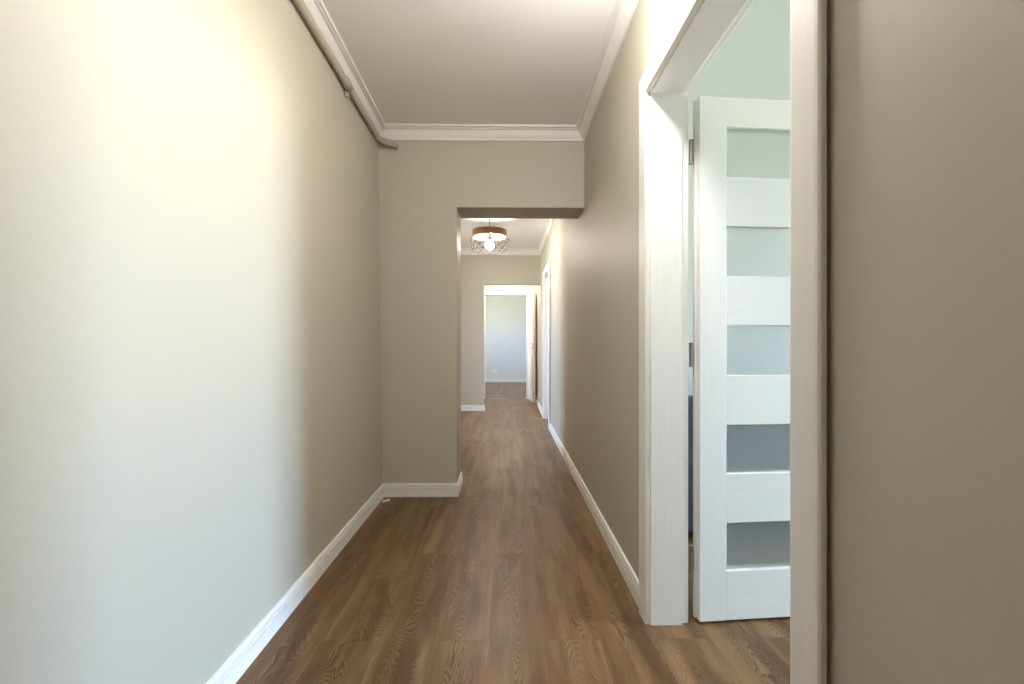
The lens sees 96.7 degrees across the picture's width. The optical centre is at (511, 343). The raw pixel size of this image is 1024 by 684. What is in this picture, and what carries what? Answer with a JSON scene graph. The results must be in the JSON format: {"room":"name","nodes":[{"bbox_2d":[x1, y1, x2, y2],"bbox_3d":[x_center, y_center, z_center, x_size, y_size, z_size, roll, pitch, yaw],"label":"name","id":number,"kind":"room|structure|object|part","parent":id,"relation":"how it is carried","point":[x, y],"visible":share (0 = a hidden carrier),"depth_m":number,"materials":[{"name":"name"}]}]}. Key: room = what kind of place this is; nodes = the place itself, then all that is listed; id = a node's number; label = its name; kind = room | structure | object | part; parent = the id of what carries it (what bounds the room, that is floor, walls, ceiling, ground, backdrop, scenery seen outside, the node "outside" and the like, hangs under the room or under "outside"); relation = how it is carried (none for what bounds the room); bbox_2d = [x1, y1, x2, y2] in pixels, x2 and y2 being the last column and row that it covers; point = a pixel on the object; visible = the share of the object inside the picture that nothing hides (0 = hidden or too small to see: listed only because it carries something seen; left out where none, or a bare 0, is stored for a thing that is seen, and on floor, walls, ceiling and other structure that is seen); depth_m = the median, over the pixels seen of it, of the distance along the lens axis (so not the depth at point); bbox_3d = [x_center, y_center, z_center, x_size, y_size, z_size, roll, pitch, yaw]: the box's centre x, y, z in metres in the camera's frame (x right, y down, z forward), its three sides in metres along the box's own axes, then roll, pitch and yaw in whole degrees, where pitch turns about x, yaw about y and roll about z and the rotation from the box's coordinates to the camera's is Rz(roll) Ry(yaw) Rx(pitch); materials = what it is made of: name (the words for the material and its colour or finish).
{"room":"home hallway","nodes":[
{"label":"home hallway","id":0,"kind":"room"},
{"bbox_2d":[0,0,381,683],"bbox_3d":[-0.935,-0.223,0.490,0.244,2.585,5.405,0,0,-1],"label":"wall","id":1,"kind":"structure","parent":0,"point":[191,414],"depth_m":1.17,"materials":[{"name":"beige paint"}]},
{"bbox_2d":[206,484,383,683],"bbox_3d":[-0.865,1.024,0.491,0.017,0.091,5.405,0,0,-1],"label":"baseboard","id":2,"kind":"structure","parent":1,"relation":"attached to","point":[234,667],"depth_m":1.78,"materials":[{"name":"white wood"}]},
{"bbox_2d":[304,0,384,135],"bbox_3d":[-0.826,-1.471,0.492,0.069,0.088,5.407,0,0,-2],"label":"crown molding","id":3,"kind":"structure","parent":1,"relation":"attached to","point":[317,8],"depth_m":2.35,"materials":[{"name":"white wood"}]},
{"bbox_2d":[293,0,398,148],"bbox_3d":[-0.834,-1.393,1.146,0.136,0.069,4.114,0,0,-1],"label":"pipe","id":4,"kind":"object","parent":1,"relation":"attached to","point":[302,7],"visible":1,"depth_m":2.32,"materials":[{"name":"beige metal"}]},
{"bbox_2d":[378,141,583,483],"bbox_3d":[-0.293,-0.223,3.344,1.602,2.585,0.285,0,0,-1],"label":"wall","id":5,"kind":"structure","parent":0,"point":[426,188],"depth_m":3.20,"materials":[{"name":"beige paint"}]},
{"bbox_2d":[383,472,462,496],"bbox_3d":[-0.643,1.024,3.339,0.534,0.091,0.313,0,0,-1],"label":"baseboard","id":6,"kind":"structure","parent":5,"relation":"attached to","point":[392,489],"depth_m":3.19,"materials":[{"name":"white wood"}]},
{"bbox_2d":[381,123,583,141],"bbox_3d":[-0.215,-1.471,3.169,1.450,0.088,0.067,0,0,-1],"label":"crown molding","id":7,"kind":"structure","parent":5,"relation":"attached to","point":[394,132],"depth_m":3.17,"materials":[{"name":"white wood"}]},
{"bbox_2d":[461,255,539,404],"bbox_3d":[-0.696,-0.223,7.351,2.302,2.585,0.120,0,0,-1],"label":"wall","id":8,"kind":"structure","parent":0,"point":[477,271],"depth_m":7.29,"materials":[{"name":"beige paint"}]},
{"bbox_2d":[461,404,484,410],"bbox_3d":[-1.141,1.024,7.339,1.411,0.091,0.134,0,0,-1],"label":"baseboard","id":9,"kind":"structure","parent":8,"relation":"attached to","point":[463,407],"depth_m":7.28,"materials":[{"name":"white wood"}]},
{"bbox_2d":[461,249,539,254],"bbox_3d":[-0.695,-1.471,7.258,2.302,0.088,0.067,0,0,-1],"label":"crown molding","id":10,"kind":"structure","parent":8,"relation":"attached to","point":[463,251],"depth_m":7.26,"materials":[{"name":"white wood"}]},
{"bbox_2d":[485,296,525,378],"bbox_3d":[1.430,-0.223,12.880,12.400,2.585,0.120,0,0,-1],"label":"wall","id":11,"kind":"structure","parent":0,"point":[505,316],"depth_m":12.80,"materials":[{"name":"white paint"}]},
{"bbox_2d":[485,379,525,381],"bbox_3d":[-0.269,1.024,12.791,5.000,0.091,0.014,0,0,-1],"label":"baseboard","id":12,"kind":"structure","parent":11,"relation":"attached to","point":[486,380],"depth_m":12.79,"materials":[{"name":"white wood"}]},
{"bbox_2d":[484,285,533,292],"bbox_3d":[1.482,-0.223,8.970,12.400,2.585,0.140,0,0,-1],"label":"wall","id":13,"kind":"structure","parent":0,"point":[486,287],"depth_m":8.88,"materials":[{"name":"beige paint"}]},
{"bbox_2d":[484,290,530,398],"bbox_3d":[-0.123,0.013,8.939,0.994,2.114,0.164,0,0,-1],"label":"door frame","id":14,"kind":"structure","parent":13,"relation":"attached to","point":[526,293],"depth_m":8.86,"materials":[{"name":"white wood"}]},
{"bbox_3d":[-0.576,0.013,8.862,0.085,2.114,0.022,0,0,-1],"label":"casing","id":15,"kind":"part","parent":14,"relation":"part of","materials":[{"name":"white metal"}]},
{"bbox_3d":[-0.122,-1.002,8.868,0.994,0.085,0.022,0,0,-1],"label":"head casing","id":16,"kind":"part","parent":14,"relation":"part of","materials":[{"name":"white wood"}]},
{"bbox_3d":[0.333,0.013,8.874,0.085,2.114,0.022,0,0,-1],"label":"casing","id":17,"kind":"part","parent":14,"relation":"part of","materials":[{"name":"white wood"}]},
{"bbox_2d":[236,382,789,683],"bbox_3d":[1.530,1.130,5.321,12.400,0.120,15.300,0,0,-1],"label":"floor","id":18,"kind":"structure","parent":0,"point":[513,578],"depth_m":1.85,"materials":[{"name":"brown wood"}]},
{"bbox_2d":[485,398,525,398],"bbox_3d":[-0.123,1.067,8.917,0.810,0.006,0.035,0,0,-1],"label":"threshold","id":19,"kind":"object","parent":18,"relation":"on","point":[485,398],"visible":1,"depth_m":8.90,"materials":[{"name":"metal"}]},
{"bbox_2d":[688,395,692,531],"bbox_3d":[1.563,0.710,2.786,1.700,0.720,0.690,0,0,-1],"label":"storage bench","id":20,"kind":"object","parent":18,"relation":"on","point":[690,397],"visible":0.02,"depth_m":2.48,"materials":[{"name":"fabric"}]},
{"bbox_3d":[1.560,0.530,3.051,1.700,0.360,0.160,0,0,-1],"label":"backrest","id":21,"kind":"part","parent":20,"relation":"part of","materials":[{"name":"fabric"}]},
{"bbox_2d":[322,0,789,248],"bbox_3d":[2.906,-1.590,3.339,9.700,0.150,11.300,0,0,-1],"label":"ceiling","id":22,"kind":"structure","parent":0,"point":[418,61],"depth_m":2.42,"materials":[{"name":"paint"}]},
{"bbox_2d":[470,218,508,254],"bbox_3d":[-0.257,-1.288,5.197,0.452,0.455,0.452,0,0,-1],"label":"pendant lamp","id":23,"kind":"object","parent":22,"relation":"hanging from","point":[477,233],"visible":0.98,"depth_m":5.13,"materials":[{"name":"black metal"}]},
{"bbox_3d":[-0.257,-1.128,5.197,0.094,0.096,0.094,0,0,-1],"label":"bulb","id":24,"kind":"part","parent":23,"relation":"part of","materials":[{"name":"white glass"}]},
{"bbox_2d":[688,142,692,394],"bbox_3d":[4.128,-0.223,3.505,6.953,2.585,0.100,0,0,-1],"label":"wall","id":25,"kind":"structure","parent":0,"point":[690,167],"depth_m":3.42,"materials":[{"name":"paint"}]},
{"bbox_2d":[534,0,1023,683],"bbox_3d":[0.580,-0.223,3.348,0.145,2.585,11.080,0,0,-1],"label":"wall","id":26,"kind":"structure","parent":0,"point":[925,98],"depth_m":0.64,"materials":[{"name":"beige paint"}]},
{"bbox_2d":[528,291,536,403],"bbox_3d":[0.363,0.058,8.472,0.168,2.000,0.780,0,0,-5],"label":"door","id":27,"kind":"structure","parent":26,"relation":"in","point":[532,343],"depth_m":8.19,"materials":[{"name":"white wood"}]},
{"bbox_2d":[536,398,541,414],"bbox_3d":[0.443,1.024,7.754,0.014,0.091,2.265,0,0,-1],"label":"baseboard","id":28,"kind":"structure","parent":26,"relation":"attached to","point":[537,402],"depth_m":7.38,"materials":[{"name":"white wood"}]},
{"bbox_2d":[537,219,553,254],"bbox_3d":[0.447,-1.471,5.401,0.067,0.088,3.810,0,0,-1],"label":"crown molding","id":29,"kind":"structure","parent":26,"relation":"attached to","point":[548,223],"depth_m":6.08,"materials":[{"name":"white wood"}]},
{"bbox_2d":[542,260,549,429],"bbox_3d":[0.543,0.013,6.143,0.190,2.114,0.974,0,0,-1],"label":"door frame","id":30,"kind":"structure","parent":26,"relation":"attached to","point":[546,272],"depth_m":6.54,"materials":[{"name":"white wood"}]},
{"bbox_3d":[0.454,0.013,6.586,0.022,2.114,0.085,0,0,-1],"label":"casing","id":31,"kind":"part","parent":30,"relation":"part of","materials":[{"name":"white wood"}]},
{"bbox_3d":[0.460,-1.002,6.142,0.022,0.085,0.974,0,0,-1],"label":"head casing","id":32,"kind":"part","parent":30,"relation":"part of","materials":[{"name":"white wood"}]},
{"bbox_3d":[0.466,0.013,5.697,0.022,2.114,0.085,0,0,-1],"label":"casing","id":33,"kind":"part","parent":30,"relation":"part of","materials":[{"name":"white wood"}]},
{"bbox_2d":[549,423,638,607],"bbox_3d":[0.496,1.024,3.738,0.014,0.091,3.848,0,0,-1],"label":"baseboard","id":34,"kind":"structure","parent":26,"relation":"attached to","point":[631,579],"depth_m":2.48,"materials":[{"name":"white wood"}]},
{"bbox_2d":[576,0,638,140],"bbox_3d":[0.512,-1.471,0.509,0.067,0.088,5.405,0,0,-1],"label":"crown molding","id":35,"kind":"structure","parent":26,"relation":"attached to","point":[623,11],"depth_m":2.34,"materials":[{"name":"white wood"}]},
{"bbox_2d":[639,0,826,683],"bbox_3d":[0.597,0.013,1.297,0.170,2.114,1.050,0,0,-1],"label":"door frame","id":36,"kind":"structure","parent":26,"relation":"attached to","point":[697,29],"depth_m":1.57,"materials":[{"name":"white wood"}]},
{"bbox_3d":[0.517,0.013,1.778,0.022,2.114,0.085,0,0,-1],"label":"casing","id":37,"kind":"part","parent":36,"relation":"part of","materials":[{"name":"white wood"}]},
{"bbox_3d":[0.524,-1.002,1.296,0.022,0.085,1.050,0,0,-1],"label":"head casing","id":38,"kind":"part","parent":36,"relation":"part of","materials":[{"name":"white wood"}]},
{"bbox_3d":[0.530,0.013,0.814,0.022,2.114,0.085,0,0,-1],"label":"casing","id":39,"kind":"part","parent":36,"relation":"part of","materials":[{"name":"white wood"}]},
{"bbox_2d":[689,96,789,621],"bbox_3d":[1.121,0.057,1.788,0.875,2.003,0.168,0,0,-5],"label":"door","id":40,"kind":"structure","parent":26,"relation":"in","point":[739,148],"depth_m":1.75,"materials":[{"name":"white wood"}]},
{"bbox_3d":[1.135,0.964,1.789,0.634,0.188,0.038,0,0,-5],"label":"rail","id":41,"kind":"part","parent":40,"relation":"part of","materials":[{"name":"white wood"}]},
{"bbox_3d":[1.135,0.592,1.789,0.634,0.188,0.038,0,0,-5],"label":"rail","id":42,"kind":"part","parent":40,"relation":"part of","materials":[{"name":"white wood"}]},
{"bbox_3d":[1.135,0.216,1.789,0.634,0.190,0.038,0,0,-5],"label":"rail","id":43,"kind":"part","parent":40,"relation":"part of","materials":[{"name":"white wood"}]},
{"bbox_3d":[1.135,-0.166,1.789,0.634,0.189,0.038,0,0,-5],"label":"rail","id":44,"kind":"part","parent":40,"relation":"part of","materials":[{"name":"white wood"}]},
{"bbox_3d":[1.135,-0.546,1.789,0.634,0.188,0.038,0,0,-5],"label":"rail","id":45,"kind":"part","parent":40,"relation":"part of","materials":[{"name":"white wood"}]},
{"bbox_3d":[1.135,-0.888,1.789,0.634,0.113,0.038,0,0,-5],"label":"rail","id":46,"kind":"part","parent":40,"relation":"part of","materials":[{"name":"white wood"}]},
{"bbox_3d":[1.135,0.778,1.789,0.642,0.192,0.005,0,0,-5],"label":"glass pane","id":47,"kind":"part","parent":40,"relation":"part of","materials":[{"name":"white glass"}]},
{"bbox_3d":[1.135,0.404,1.789,0.642,0.196,0.005,0,0,-5],"label":"glass pane","id":48,"kind":"part","parent":40,"relation":"part of","materials":[{"name":"white"}]},
{"bbox_3d":[1.135,0.024,1.789,0.642,0.201,0.005,0,0,-5],"label":"glass pane","id":49,"kind":"part","parent":40,"relation":"part of","materials":[{"name":"white"}]},
{"bbox_3d":[1.135,-0.356,1.789,0.642,0.200,0.005,0,0,-5],"label":"glass pane","id":50,"kind":"part","parent":40,"relation":"part of","materials":[{"name":"white"}]},
{"bbox_3d":[1.135,-0.736,1.789,0.642,0.200,0.005,0,0,-5],"label":"glass pane","id":51,"kind":"part","parent":40,"relation":"part of","materials":[{"name":"white"}]}
]}

